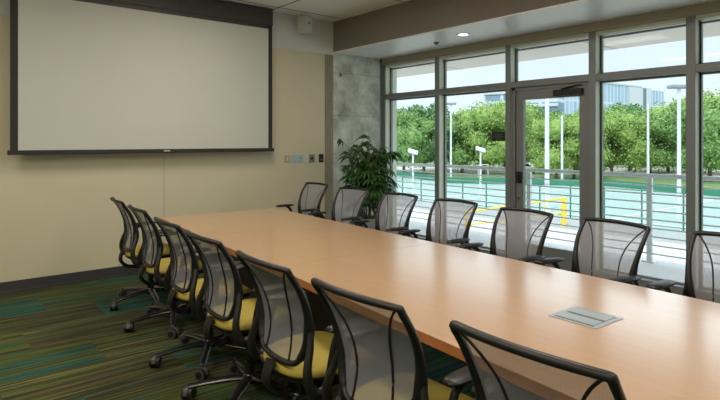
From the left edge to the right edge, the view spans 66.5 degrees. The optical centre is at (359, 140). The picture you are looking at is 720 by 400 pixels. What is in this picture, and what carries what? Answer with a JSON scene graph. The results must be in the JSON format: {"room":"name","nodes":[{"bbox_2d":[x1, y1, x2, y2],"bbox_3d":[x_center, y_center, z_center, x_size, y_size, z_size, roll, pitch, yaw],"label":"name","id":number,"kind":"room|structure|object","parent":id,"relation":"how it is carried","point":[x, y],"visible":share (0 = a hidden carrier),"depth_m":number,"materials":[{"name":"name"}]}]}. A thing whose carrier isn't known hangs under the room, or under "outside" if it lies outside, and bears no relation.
{"room":"conference room","nodes":[
{"label":"conference room","id":0,"kind":"room"},
{"bbox_2d":[0,14,324,281],"bbox_3d":[-3.356,0.128,5.569,7.260,2.725,0.150,0,0,-39],"label":"wall","id":1,"kind":"structure","parent":0,"point":[58,215],"depth_m":6.10,"materials":[{"name":"beige paint"}]},
{"bbox_2d":[0,255,200,293],"bbox_3d":[-3.262,1.434,5.533,7.160,0.112,0.024,0,0,-39],"label":"baseboard","id":2,"kind":"structure","parent":1,"relation":"attached to","point":[111,272],"depth_m":5.70,"materials":[{"name":"grey rubber"}]},
{"bbox_2d":[7,0,273,159],"bbox_3d":[-2.295,-0.745,6.222,2.930,1.910,0.184,0,0,-39],"label":"projection screen","id":3,"kind":"object","parent":1,"relation":"attached to","point":[87,76],"visible":1,"depth_m":6.03,"materials":[{"name":"fabric"}]},
{"bbox_2d":[0,0,332,54],"bbox_3d":[-3.298,-1.472,5.608,7.400,0.475,0.162,0,0,-39],"label":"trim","id":4,"kind":"structure","parent":1,"relation":"attached to","point":[285,35],"depth_m":7.49,"materials":[{"name":"grey paint"}]},
{"bbox_2d":[285,155,289,161],"bbox_3d":[-0.979,0.240,7.409,0.080,0.090,0.012,0,0,-39],"label":"light switch","id":5,"kind":"object","parent":1,"relation":"attached to","point":[287,157],"visible":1,"depth_m":7.40,"materials":[{"name":"beige plastic"}]},
{"bbox_2d":[291,155,302,162],"bbox_3d":[-0.858,0.242,7.510,0.185,0.105,0.011,0,0,-39],"label":"control panel","id":6,"kind":"object","parent":1,"relation":"attached to","point":[294,158],"visible":1,"depth_m":7.50,"materials":[{"name":"blue"}]},
{"bbox_2d":[304,154,307,161],"bbox_3d":[-0.747,0.240,7.599,0.060,0.110,0.012,0,0,-39],"label":"light switch","id":7,"kind":"object","parent":1,"relation":"attached to","point":[305,155],"visible":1,"depth_m":7.59,"materials":[{"name":"grey paint"}]},
{"bbox_2d":[309,154,314,162],"bbox_3d":[-0.670,0.242,7.663,0.090,0.115,0.012,0,0,-39],"label":"wall socket","id":8,"kind":"object","parent":1,"relation":"attached to","point":[311,156],"visible":1,"depth_m":7.66,"materials":[{"name":"grey metal"}]},
{"bbox_2d":[319,154,322,161],"bbox_3d":[-0.548,0.242,7.762,0.075,0.115,0.012,0,0,-39],"label":"wall socket","id":9,"kind":"object","parent":1,"relation":"attached to","point":[320,155],"visible":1,"depth_m":7.76,"materials":[{"name":"black plastic"}]},
{"bbox_2d":[325,54,332,219],"bbox_3d":[-0.490,0.128,7.908,0.140,2.725,0.160,0,0,-39],"label":"trim","id":10,"kind":"structure","parent":1,"relation":"attached to","point":[328,58],"depth_m":7.84,"materials":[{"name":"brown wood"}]},
{"bbox_2d":[0,273,475,399],"bbox_3d":[0.301,1.550,2.159,8.400,0.120,9.760,0,0,-39],"label":"floor","id":11,"kind":"structure","parent":0,"point":[62,342],"depth_m":3.83,"materials":[{"name":"green carpet"}]},
{"bbox_2d":[110,197,169,311],"bbox_3d":[-1.923,1.002,5.067,0.739,0.976,0.716,0,0,-33],"label":"office chair","id":12,"kind":"object","parent":11,"relation":"on","point":[128,246],"visible":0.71,"depth_m":4.93,"materials":[{"name":"black plastic"}]},
{"bbox_2d":[124,243,169,257],"bbox_3d":[-1.925,1.027,5.101,0.490,0.077,0.480,0,0,-33],"label":"seat cushion","id":13,"kind":"object","parent":12,"relation":"on","point":[166,252],"depth_m":4.95,"materials":[{"name":"yellow fabric"}]},
{"bbox_2d":[124,204,202,338],"bbox_3d":[-1.544,1.001,4.459,0.726,0.977,0.756,0,0,-35],"label":"office chair","id":14,"kind":"object","parent":11,"relation":"on","point":[149,256],"visible":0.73,"depth_m":4.31,"materials":[{"name":"black fabric"}]},
{"bbox_2d":[144,257,202,273],"bbox_3d":[-1.503,1.027,4.492,0.490,0.077,0.480,0,0,-35],"label":"seat cushion","id":15,"kind":"object","parent":14,"relation":"on","point":[164,263],"depth_m":4.35,"materials":[{"name":"yellow fabric"}]},
{"bbox_2d":[149,217,260,380],"bbox_3d":[-1.064,1.002,3.769,0.728,0.976,0.733,0,0,-36],"label":"office chair","id":16,"kind":"object","parent":11,"relation":"on","point":[183,268],"visible":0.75,"depth_m":3.61,"materials":[{"name":"black plastic"}]},
{"bbox_2d":[172,278,250,300],"bbox_3d":[-1.023,1.027,3.780,0.490,0.077,0.480,0,0,-36],"label":"seat cushion","id":17,"kind":"object","parent":16,"relation":"on","point":[181,295],"depth_m":3.64,"materials":[{"name":"yellow fabric"}]},
{"bbox_2d":[181,230,307,399],"bbox_3d":[-0.646,1.002,3.245,0.733,0.976,0.728,0,0,-37],"label":"office chair","id":18,"kind":"object","parent":11,"relation":"on","point":[221,289],"visible":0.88,"depth_m":3.08,"materials":[{"name":"black fabric"}]},
{"bbox_2d":[207,298,258,330],"bbox_3d":[-0.631,1.027,3.230,0.490,0.077,0.480,0,0,-37],"label":"seat cushion","id":19,"kind":"object","parent":18,"relation":"on","point":[248,305],"depth_m":3.06,"materials":[{"name":"yellow fabric"}]},
{"bbox_2d":[235,250,338,399],"bbox_3d":[-0.236,1.002,2.631,0.736,0.976,0.722,0,0,-37],"label":"office chair","id":20,"kind":"object","parent":11,"relation":"on","point":[291,347],"visible":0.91,"depth_m":2.44,"materials":[{"name":"black fabric"}]},
{"bbox_2d":[263,331,337,378],"bbox_3d":[-0.197,1.027,2.629,0.490,0.077,0.480,0,0,-37],"label":"seat cushion","id":21,"kind":"object","parent":20,"relation":"on","point":[322,339],"depth_m":2.46,"materials":[{"name":"yellow fabric"}]},
{"bbox_2d":[276,182,327,217],"bbox_3d":[-0.735,1.002,6.581,0.724,0.976,0.736,0,0,-37],"label":"office chair","id":22,"kind":"object","parent":11,"relation":"on","point":[312,193],"visible":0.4,"depth_m":6.74,"materials":[{"name":"grey fabric"}]},
{"bbox_2d":[308,187,368,226],"bbox_3d":[-0.259,1.002,5.874,0.724,0.976,0.736,0,0,-41],"label":"office chair","id":23,"kind":"object","parent":11,"relation":"on","point":[348,202],"visible":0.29,"depth_m":6.04,"materials":[{"name":"grey fabric"}]},
{"bbox_2d":[335,134,406,229],"bbox_3d":[0.152,0.695,7.537,0.980,1.590,0.979,0,0,-13],"label":"potted palm","id":24,"kind":"object","parent":11,"relation":"on","point":[367,176],"visible":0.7,"depth_m":7.33,"materials":[{"name":"green plant"}]},
{"bbox_2d":[361,215,375,229],"bbox_3d":[0.110,1.265,7.507,0.450,0.450,0.450,0,0,-39],"label":"pot","id":25,"kind":"object","parent":24,"relation":"on","point":[371,224],"depth_m":7.31,"materials":[{"name":"grey ceramic"}]},
{"bbox_2d":[349,192,417,236],"bbox_3d":[0.195,1.002,5.223,0.724,0.976,0.736,0,0,-37],"label":"office chair","id":26,"kind":"object","parent":11,"relation":"on","point":[394,211],"visible":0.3,"depth_m":5.38,"materials":[{"name":"grey fabric"}]},
{"bbox_2d":[383,65,390,187],"bbox_3d":[0.425,0.160,8.528,0.150,2.660,0.084,0,0,-39],"label":"trim","id":27,"kind":"structure","parent":11,"relation":"on","point":[386,71],"depth_m":8.48,"materials":[{"name":"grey metal"}]},
{"bbox_2d":[311,277,475,399],"bbox_3d":[0.171,1.001,2.081,0.715,0.977,0.746,0,0,-40],"label":"office chair","id":28,"kind":"object","parent":11,"relation":"on","point":[378,355],"visible":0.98,"depth_m":1.93,"materials":[{"name":"grey fabric"}]},
{"bbox_2d":[428,378,475,399],"bbox_3d":[0.209,1.027,2.117,0.490,0.077,0.480,0,0,-40],"label":"seat cushion","id":29,"kind":"object","parent":28,"relation":"on","point":[436,391],"depth_m":2.18,"materials":[{"name":"yellow fabric"}]},
{"bbox_2d":[398,198,477,250],"bbox_3d":[0.637,1.002,4.636,0.724,0.976,0.736,0,0,-38],"label":"office chair","id":30,"kind":"object","parent":11,"relation":"on","point":[449,221],"visible":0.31,"depth_m":4.79,"materials":[{"name":"grey fabric"}]},
{"bbox_2d":[158,208,719,399],"bbox_3d":[0.258,1.117,3.319,1.424,0.746,6.024,0,0,-35],"label":"conference table","id":31,"kind":"object","parent":11,"relation":"on","point":[659,345],"visible":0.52,"depth_m":2.65,"materials":[{"name":"brown wood"}]},
{"bbox_2d":[435,57,444,198],"bbox_3d":[1.123,0.160,7.675,0.150,2.660,0.099,0,0,-39],"label":"trim","id":32,"kind":"structure","parent":11,"relation":"on","point":[439,63],"depth_m":7.63,"materials":[{"name":"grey metal"}]},
{"bbox_2d":[458,207,553,265],"bbox_3d":[1.035,1.002,3.977,0.724,0.976,0.736,0,0,-34],"label":"office chair","id":33,"kind":"object","parent":11,"relation":"on","point":[520,234],"visible":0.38,"depth_m":4.12,"materials":[{"name":"grey fabric"}]},
{"bbox_2d":[505,45,516,206],"bbox_3d":[1.866,0.160,6.767,0.150,2.660,0.094,0,0,-39],"label":"trim","id":34,"kind":"structure","parent":11,"relation":"on","point":[510,53],"depth_m":6.72,"materials":[{"name":"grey metal"}]},
{"bbox_2d":[449,320,626,399],"bbox_3d":[0.650,1.002,1.573,0.736,0.976,0.724,0,0,-39],"label":"office chair","id":35,"kind":"object","parent":11,"relation":"on","point":[499,368],"visible":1,"depth_m":1.42,"materials":[{"name":"black plastic"}]},
{"bbox_2d":[411,234,683,294],"bbox_3d":[3.504,1.440,4.781,0.120,0.100,9.760,0,0,-39],"label":"trim","id":36,"kind":"structure","parent":11,"relation":"on","point":[677,288],"depth_m":5.48,"materials":[{"name":"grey metal"}]},
{"bbox_2d":[390,62,434,236],"bbox_3d":[0.812,0.133,8.137,0.035,2.515,1.035,0,0,-39],"label":"window","id":37,"kind":"structure","parent":36,"relation":"attached to","point":[391,69],"depth_m":8.52,"materials":[{"name":"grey metal"}]},
{"bbox_2d":[444,51,504,248],"bbox_3d":[1.536,0.133,7.253,0.035,2.515,1.100,0,0,-39],"label":"window","id":38,"kind":"structure","parent":36,"relation":"attached to","point":[503,52],"depth_m":7.66,"materials":[{"name":"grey metal"}]},
{"bbox_2d":[492,132,504,140],"bbox_3d":[1.756,-0.058,6.962,0.008,0.116,0.200,0,0,-39],"label":"sign","id":39,"kind":"object","parent":38,"relation":"attached to","point":[496,136],"visible":0.8,"depth_m":6.96,"materials":[{"name":"black"}]},
{"bbox_2d":[600,24,685,284],"bbox_3d":[2.890,0.133,5.599,0.035,2.515,0.885,0,0,-39],"label":"window","id":40,"kind":"structure","parent":36,"relation":"attached to","point":[682,25],"depth_m":5.92,"materials":[{"name":"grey metal"}]},
{"bbox_2d":[700,19,719,230],"bbox_3d":[3.550,0.133,4.792,0.035,2.515,1.040,0,0,-39],"label":"window","id":41,"kind":"structure","parent":36,"relation":"attached to","point":[715,20],"depth_m":5.17,"materials":[{"name":"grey metal"}]},
{"bbox_2d":[534,217,650,286],"bbox_3d":[1.420,1.002,3.418,0.724,0.976,0.736,0,0,-27],"label":"office chair","id":42,"kind":"object","parent":11,"relation":"on","point":[610,249],"visible":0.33,"depth_m":3.53,"materials":[{"name":"grey fabric"}]},
{"bbox_2d":[589,32,602,217],"bbox_3d":[2.545,0.160,5.937,0.150,2.660,0.099,0,0,-39],"label":"trim","id":43,"kind":"structure","parent":11,"relation":"on","point":[594,40],"depth_m":5.89,"materials":[{"name":"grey metal"}]},
{"bbox_2d":[646,231,719,302],"bbox_3d":[1.869,1.002,2.832,0.724,0.976,0.736,0,0,-35],"label":"office chair","id":44,"kind":"object","parent":11,"relation":"on","point":[702,266],"visible":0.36,"depth_m":3.08,"materials":[{"name":"grey fabric"}]},
{"bbox_2d":[686,16,701,254],"bbox_3d":[3.155,0.160,5.192,0.150,2.660,0.104,0,0,-39],"label":"trim","id":45,"kind":"structure","parent":11,"relation":"on","point":[693,79],"depth_m":5.15,"materials":[{"name":"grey metal"}]},
{"bbox_2d":[224,0,409,21],"bbox_3d":[0.269,-1.760,2.197,8.400,0.100,9.860,0,0,-39],"label":"ceiling","id":46,"kind":"structure","parent":0,"point":[326,10],"depth_m":6.98,"materials":[{"name":"tile"}]},
{"bbox_2d":[297,15,311,33],"bbox_3d":[-0.743,-1.576,7.399,0.144,0.243,0.144,0,0,33],"label":"wall speaker","id":47,"kind":"object","parent":46,"relation":"hanging from","point":[304,23],"visible":1,"depth_m":7.36,"materials":[{"name":"grey plastic"}]},
{"bbox_2d":[333,0,577,51],"bbox_3d":[3.125,-1.495,4.471,1.100,0.430,9.760,0,0,-39],"label":"ceiling beam","id":48,"kind":"structure","parent":46,"relation":"attached to","point":[412,17],"depth_m":6.57,"materials":[{"name":"beige paint"}]},
{"bbox_2d":[333,0,719,58],"bbox_3d":[3.126,-1.272,4.471,1.098,0.015,9.759,0,0,-39],"label":"ceiling","id":49,"kind":"structure","parent":48,"relation":"attached to","point":[579,12],"depth_m":5.96,"materials":[{"name":"white paint"}]},
{"bbox_2d":[456,33,470,35],"bbox_3d":[1.227,-1.262,6.522,0.180,0.006,0.180,0,0,-39],"label":"recessed light","id":50,"kind":"object","parent":49,"relation":"in","point":[459,34],"visible":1,"depth_m":6.50,"materials":[{"name":"silver metal"}]},
{"bbox_2d":[382,1,719,67],"bbox_3d":[3.489,-1.200,4.768,0.160,0.130,9.760,0,0,-39],"label":"trim","id":51,"kind":"structure","parent":49,"relation":"attached to","point":[711,10],"depth_m":6.08,"materials":[{"name":"beige metal"}]},
{"bbox_2d":[333,53,379,214],"bbox_3d":[-0.201,-0.110,8.377,0.900,3.200,0.500,0,0,-39],"label":"wall column","id":52,"kind":"structure","parent":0,"point":[356,79],"depth_m":8.14,"materials":[{"name":"concrete"}]},
{"bbox_2d":[380,59,382,177],"bbox_3d":[0.226,0.113,8.723,0.200,2.755,0.505,0,0,-39],"label":"trim","id":53,"kind":"structure","parent":52,"relation":"attached to","point":[381,65],"depth_m":8.48,"materials":[{"name":"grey metal"}]},
{"bbox_2d":[410,209,685,263],"bbox_3d":[-36.211,4.840,60.819,33.000,0.300,380.000,0,0,-39],"label":"pavement","id":54,"kind":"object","parent":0,"point":[659,250],"depth_m":26.14,"materials":[{"name":"grey concrete"}]},
{"bbox_2d":[393,67,396,191],"bbox_3d":[0.371,1.625,8.910,0.260,6.130,0.380,0,0,-39],"label":"outer fin","id":55,"kind":"structure","parent":54,"relation":"on","point":[394,71],"depth_m":8.83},
{"bbox_2d":[471,197,566,226],"bbox_3d":[8.484,3.888,29.892,5.673,1.605,0.278,0,0,-4],"label":"gate","id":56,"kind":"object","parent":54,"relation":"on","point":[563,199],"visible":0.38,"depth_m":29.96,"materials":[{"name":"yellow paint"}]},
{"bbox_2d":[414,201,685,244],"bbox_3d":[-22.050,4.840,72.410,3.600,0.300,380.000,0,0,-39],"label":"path","id":57,"kind":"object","parent":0,"point":[659,233],"depth_m":30.11,"materials":[{"name":"grey concrete"}]},
{"bbox_2d":[408,148,417,193],"bbox_3d":[4.150,2.625,43.005,0.852,4.129,0.460,0,0,0],"label":"floodlight","id":58,"kind":"object","parent":57,"relation":"on","point":[413,152],"visible":0.69,"depth_m":42.94,"materials":[{"name":"grey paint"}]},
{"bbox_2d":[397,176,719,231],"bbox_3d":[21.920,4.740,47.518,32.919,0.100,135.775,0,0,-39],"label":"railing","id":59,"kind":"object","parent":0,"point":[663,199],"visible":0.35,"depth_m":43.27,"materials":[{"name":"grey metal"}]},
{"bbox_2d":[476,146,484,197],"bbox_3d":[9.879,2.550,45.005,0.852,4.279,0.460,0,0,0],"label":"floodlight","id":60,"kind":"object","parent":59,"relation":"on","point":[480,149],"visible":0.83,"depth_m":44.93,"materials":[{"name":"grey paint"}]},
{"bbox_2d":[543,99,550,212],"bbox_3d":[11.921,0.990,34.995,0.480,7.400,0.480,0,0,0],"label":"light pole","id":61,"kind":"object","parent":59,"relation":"on","point":[547,190],"visible":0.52,"depth_m":34.87,"materials":[{"name":"white metal"}]},
{"bbox_2d":[399,181,716,230],"bbox_3d":[21.651,4.687,38.398,17.150,0.006,82.000,0,0,-39],"label":"court","id":62,"kind":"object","parent":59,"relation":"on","point":[429,181],"visible":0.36,"depth_m":41.14,"materials":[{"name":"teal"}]},
{"bbox_2d":[397,171,719,194],"bbox_3d":[34.351,4.350,44.779,17.197,0.640,115.797,0,0,-39],"label":"fence","id":63,"kind":"object","parent":59,"relation":"on","point":[501,180],"visible":0.38,"depth_m":57.82,"materials":[{"name":"metal"}]},
{"bbox_2d":[402,174,719,230],"bbox_3d":[6.793,3.675,40.645,0.090,2.030,48.390,0,0,-39],"label":"fence","id":64,"kind":"object","parent":59,"relation":"on","point":[641,190],"visible":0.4,"depth_m":33.29,"materials":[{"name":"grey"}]},
{"bbox_2d":[667,84,685,218],"bbox_3d":[19.176,0.655,32.999,1.160,8.070,0.700,0,0,0],"label":"light pole","id":65,"kind":"object","parent":59,"relation":"on","point":[678,87],"visible":0.75,"depth_m":32.91,"materials":[{"name":"white metal"}]},
{"bbox_2d":[397,167,719,176],"bbox_3d":[35.298,4.750,84.664,52.226,0.100,62.680,0,0,-39],"label":"parking garage","id":66,"kind":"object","parent":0,"point":[428,169],"visible":0.13,"depth_m":84.60,"materials":[{"name":"grey concrete"}]},
{"bbox_2d":[400,102,457,172],"bbox_3d":[9.533,-0.650,82.184,8.957,10.704,9.726,0,0,-32],"label":"tree","id":67,"kind":"object","parent":66,"relation":"on","point":[431,144],"visible":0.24,"depth_m":80.25,"materials":[{"name":"green plant"}]},
{"bbox_2d":[426,110,465,163],"bbox_3d":[14.089,-0.212,89.670,9.350,9.826,9.906,0,0,-28],"label":"tree","id":68,"kind":"object","parent":66,"relation":"on","point":[462,110],"visible":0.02,"depth_m":88.87,"materials":[{"name":"green plant"}]},
{"bbox_2d":[431,109,497,172],"bbox_3d":[15.629,-0.099,82.214,9.678,9.600,9.135,0,0,-13],"label":"tree","id":69,"kind":"object","parent":66,"relation":"on","point":[457,159],"visible":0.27,"depth_m":78.93,"materials":[{"name":"green plant"}]},
{"bbox_2d":[481,100,540,166],"bbox_3d":[23.047,-1.067,87.793,12.969,11.539,10.938,0,0,-36],"label":"tree","id":70,"kind":"object","parent":66,"relation":"on","point":[530,111],"visible":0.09,"depth_m":85.62,"materials":[{"name":"green plant"}]},
{"bbox_2d":[526,163,534,173],"bbox_3d":[25.104,3.965,80.637,1.760,1.450,4.500,0,0,-24],"label":"parked car","id":71,"kind":"object","parent":66,"relation":"on","point":[527,164],"visible":0.08,"depth_m":79.86,"materials":[{"name":"white paint"}]},
{"bbox_2d":[526,105,544,160],"bbox_3d":[27.069,-0.767,92.150,10.504,10.937,9.511,0,0,-21],"label":"tree","id":72,"kind":"object","parent":66,"relation":"on","point":[541,108],"visible":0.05,"depth_m":90.37,"materials":[{"name":"green plant"}]},
{"bbox_2d":[542,110,565,119],"bbox_3d":[30.901,-0.494,95.709,10.840,10.391,11.606,0,0,-5],"label":"tree","id":73,"kind":"object","parent":66,"relation":"on","point":[552,113],"visible":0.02,"depth_m":93.94,"materials":[{"name":"green plant"}]},
{"bbox_2d":[608,102,654,169],"bbox_3d":[43.121,-0.883,87.928,9.713,11.170,10.728,0,0,-18],"label":"tree","id":74,"kind":"object","parent":66,"relation":"on","point":[635,107],"visible":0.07,"depth_m":86.49,"materials":[{"name":"green plant"}]},
{"bbox_2d":[621,110,681,172],"bbox_3d":[42.510,0.013,79.784,10.471,9.375,9.779,0,0,-2],"label":"tree","id":75,"kind":"object","parent":66,"relation":"on","point":[656,133],"visible":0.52,"depth_m":77.41,"materials":[{"name":"green plant"}]},
{"bbox_2d":[636,95,704,171],"bbox_3d":[46.838,-1.129,84.015,13.107,11.662,11.054,0,0,13],"label":"tree","id":76,"kind":"object","parent":66,"relation":"on","point":[668,106],"visible":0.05,"depth_m":81.92,"materials":[{"name":"green plant"}]},
{"bbox_2d":[685,88,719,171],"bbox_3d":[51.725,-1.374,76.195,13.659,12.153,11.520,0,0,-30],"label":"tree","id":77,"kind":"object","parent":66,"relation":"on","point":[708,92],"visible":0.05,"depth_m":74.99,"materials":[{"name":"green plant"}]},
{"bbox_2d":[397,160,719,196],"bbox_3d":[130.009,4.870,196.870,389.400,0.300,380.000,0,0,-39],"label":"lawn","id":78,"kind":"structure","parent":0,"point":[707,184],"depth_m":71.00,"materials":[{"name":"green plant"}]},
{"bbox_2d":[397,109,434,171],"bbox_3d":[5.814,-0.156,78.117,9.792,9.713,9.242,0,0,31],"label":"tree","id":79,"kind":"object","parent":78,"relation":"on","point":[411,130],"visible":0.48,"depth_m":76.30,"materials":[{"name":"green plant"}]},
{"bbox_2d":[447,102,456,176],"bbox_3d":[10.274,0.180,61.999,1.160,9.020,0.700,0,0,0],"label":"light pole","id":80,"kind":"object","parent":78,"relation":"on","point":[448,103],"visible":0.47,"depth_m":61.91,"materials":[{"name":"white metal"}]},
{"bbox_2d":[447,98,504,172],"bbox_3d":[17.875,-0.700,79.335,11.527,10.802,9.793,0,0,5],"label":"tree","id":81,"kind":"object","parent":78,"relation":"on","point":[483,117],"visible":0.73,"depth_m":76.77,"materials":[{"name":"green plant"}]},
{"bbox_2d":[483,91,563,115],"bbox_3d":[50.659,-5.410,171.260,23.739,20.200,6.500,0,0,37],"label":"office building","id":82,"kind":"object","parent":78,"relation":"on","point":[557,104],"visible":0.16,"depth_m":166.21,"materials":[{"name":"grey"}]},
{"bbox_2d":[526,113,578,178],"bbox_3d":[23.054,0.647,65.895,7.345,8.102,8.645,0,0,-23],"label":"tree","id":83,"kind":"object","parent":78,"relation":"on","point":[570,125],"visible":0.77,"depth_m":63.66,"materials":[{"name":"green plant"}]},
{"bbox_2d":[561,115,562,178],"bbox_3d":[22.078,0.940,60.004,0.420,7.500,0.420,0,0,0],"label":"light pole","id":84,"kind":"object","parent":78,"relation":"on","point":[561,115],"visible":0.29,"depth_m":59.90,"materials":[{"name":"white metal"}]},
{"bbox_2d":[532,112,614,178],"bbox_3d":[26.469,0.403,67.450,9.169,8.593,7.790,0,0,-8],"label":"tree","id":85,"kind":"object","parent":78,"relation":"on","point":[576,166],"visible":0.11,"depth_m":65.86,"materials":[{"name":"green plant"}]},
{"bbox_2d":[472,156,707,167],"bbox_3d":[34.887,3.088,131.860,6.353,4.578,240.900,0,0,-39],"label":"undergrowth","id":86,"kind":"object","parent":78,"relation":"on","point":[472,156],"visible":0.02,"depth_m":104.65,"materials":[{"name":"green plant"}]},
{"bbox_2d":[567,113,625,170],"bbox_3d":[33.213,0.126,78.322,10.218,9.149,9.544,0,0,41],"label":"tree","id":87,"kind":"object","parent":78,"relation":"on","point":[608,135],"visible":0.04,"depth_m":74.61,"materials":[{"name":"green plant"}]},
{"bbox_2d":[564,83,663,118],"bbox_3d":[84.083,-7.860,205.333,66.281,25.100,27.000,0,0,-35],"label":"office building","id":88,"kind":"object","parent":78,"relation":"on","point":[614,93],"visible":0.21,"depth_m":197.62,"materials":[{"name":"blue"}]},
{"bbox_2d":[572,103,658,172],"bbox_3d":[34.332,-0.271,74.523,10.610,9.943,9.014,0,0,23],"label":"tree","id":89,"kind":"object","parent":78,"relation":"on","point":[627,127],"visible":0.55,"depth_m":71.28,"materials":[{"name":"green plant"}]},
{"bbox_2d":[647,104,649,172],"bbox_3d":[31.478,0.340,59.997,0.450,8.700,0.450,0,0,0],"label":"light pole","id":90,"kind":"object","parent":78,"relation":"on","point":[648,163],"visible":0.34,"depth_m":59.90,"materials":[{"name":"white metal"}]},
{"bbox_2d":[659,95,719,175],"bbox_3d":[40.858,-0.381,63.529,9.672,10.165,10.248,0,0,9],"label":"tree","id":91,"kind":"object","parent":78,"relation":"on","point":[711,112],"visible":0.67,"depth_m":61.20,"materials":[{"name":"green plant"}]},
{"bbox_3d":[1.229,1.490,7.467,0.240,6.400,26.000,0,0,-39],"label":"wall","id":92,"kind":"structure","parent":0,"visible":0},
{"bbox_2d":[409,220,684,281],"bbox_3d":[2.535,1.620,7.244,1.500,0.240,24.000,0,0,-39],"label":"deck","id":93,"kind":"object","parent":92,"relation":"attached to","point":[674,271],"depth_m":6.67,"materials":[{"name":"concrete"}]},
{"bbox_2d":[397,162,719,262],"bbox_3d":[2.969,0.957,7.599,0.140,1.107,23.000,0,0,-39],"label":"deck railing","id":94,"kind":"object","parent":93,"relation":"on","point":[649,177],"visible":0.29,"depth_m":7.22,"materials":[{"name":"white metal"}]},
{"bbox_2d":[397,18,719,77],"bbox_3d":[2.389,-1.575,8.417,2.760,0.270,26.000,0,0,-39],"label":"canopy","id":95,"kind":"object","parent":92,"relation":"attached to","point":[710,29],"visible":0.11,"depth_m":8.55,"materials":[{"name":"beige"}]},
{"bbox_3d":[3.385,-0.110,-1.688,8.500,3.200,0.100,0,0,-39],"label":"wall","id":96,"kind":"structure","parent":0,"visible":0},
{"bbox_2d":[512,82,588,271],"bbox_3d":[2.186,0.422,6.338,0.149,2.135,1.000,0,0,-39],"label":"door","id":97,"kind":"structure","parent":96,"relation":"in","point":[580,89],"depth_m":6.33,"materials":[{"name":"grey metal"}]},
{"bbox_2d":[515,39,588,81],"bbox_3d":[2.245,-0.920,6.386,0.035,0.410,1.000,0,0,-39],"label":"window","id":98,"kind":"structure","parent":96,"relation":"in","point":[583,40],"depth_m":6.49,"materials":[{"name":"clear glass"}]},
{"bbox_2d":[385,62,719,98],"bbox_3d":[3.497,-0.680,4.775,0.140,0.070,9.760,0,0,-39],"label":"trim","id":99,"kind":"structure","parent":96,"relation":"attached to","point":[706,67],"depth_m":6.08,"materials":[{"name":"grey metal"}]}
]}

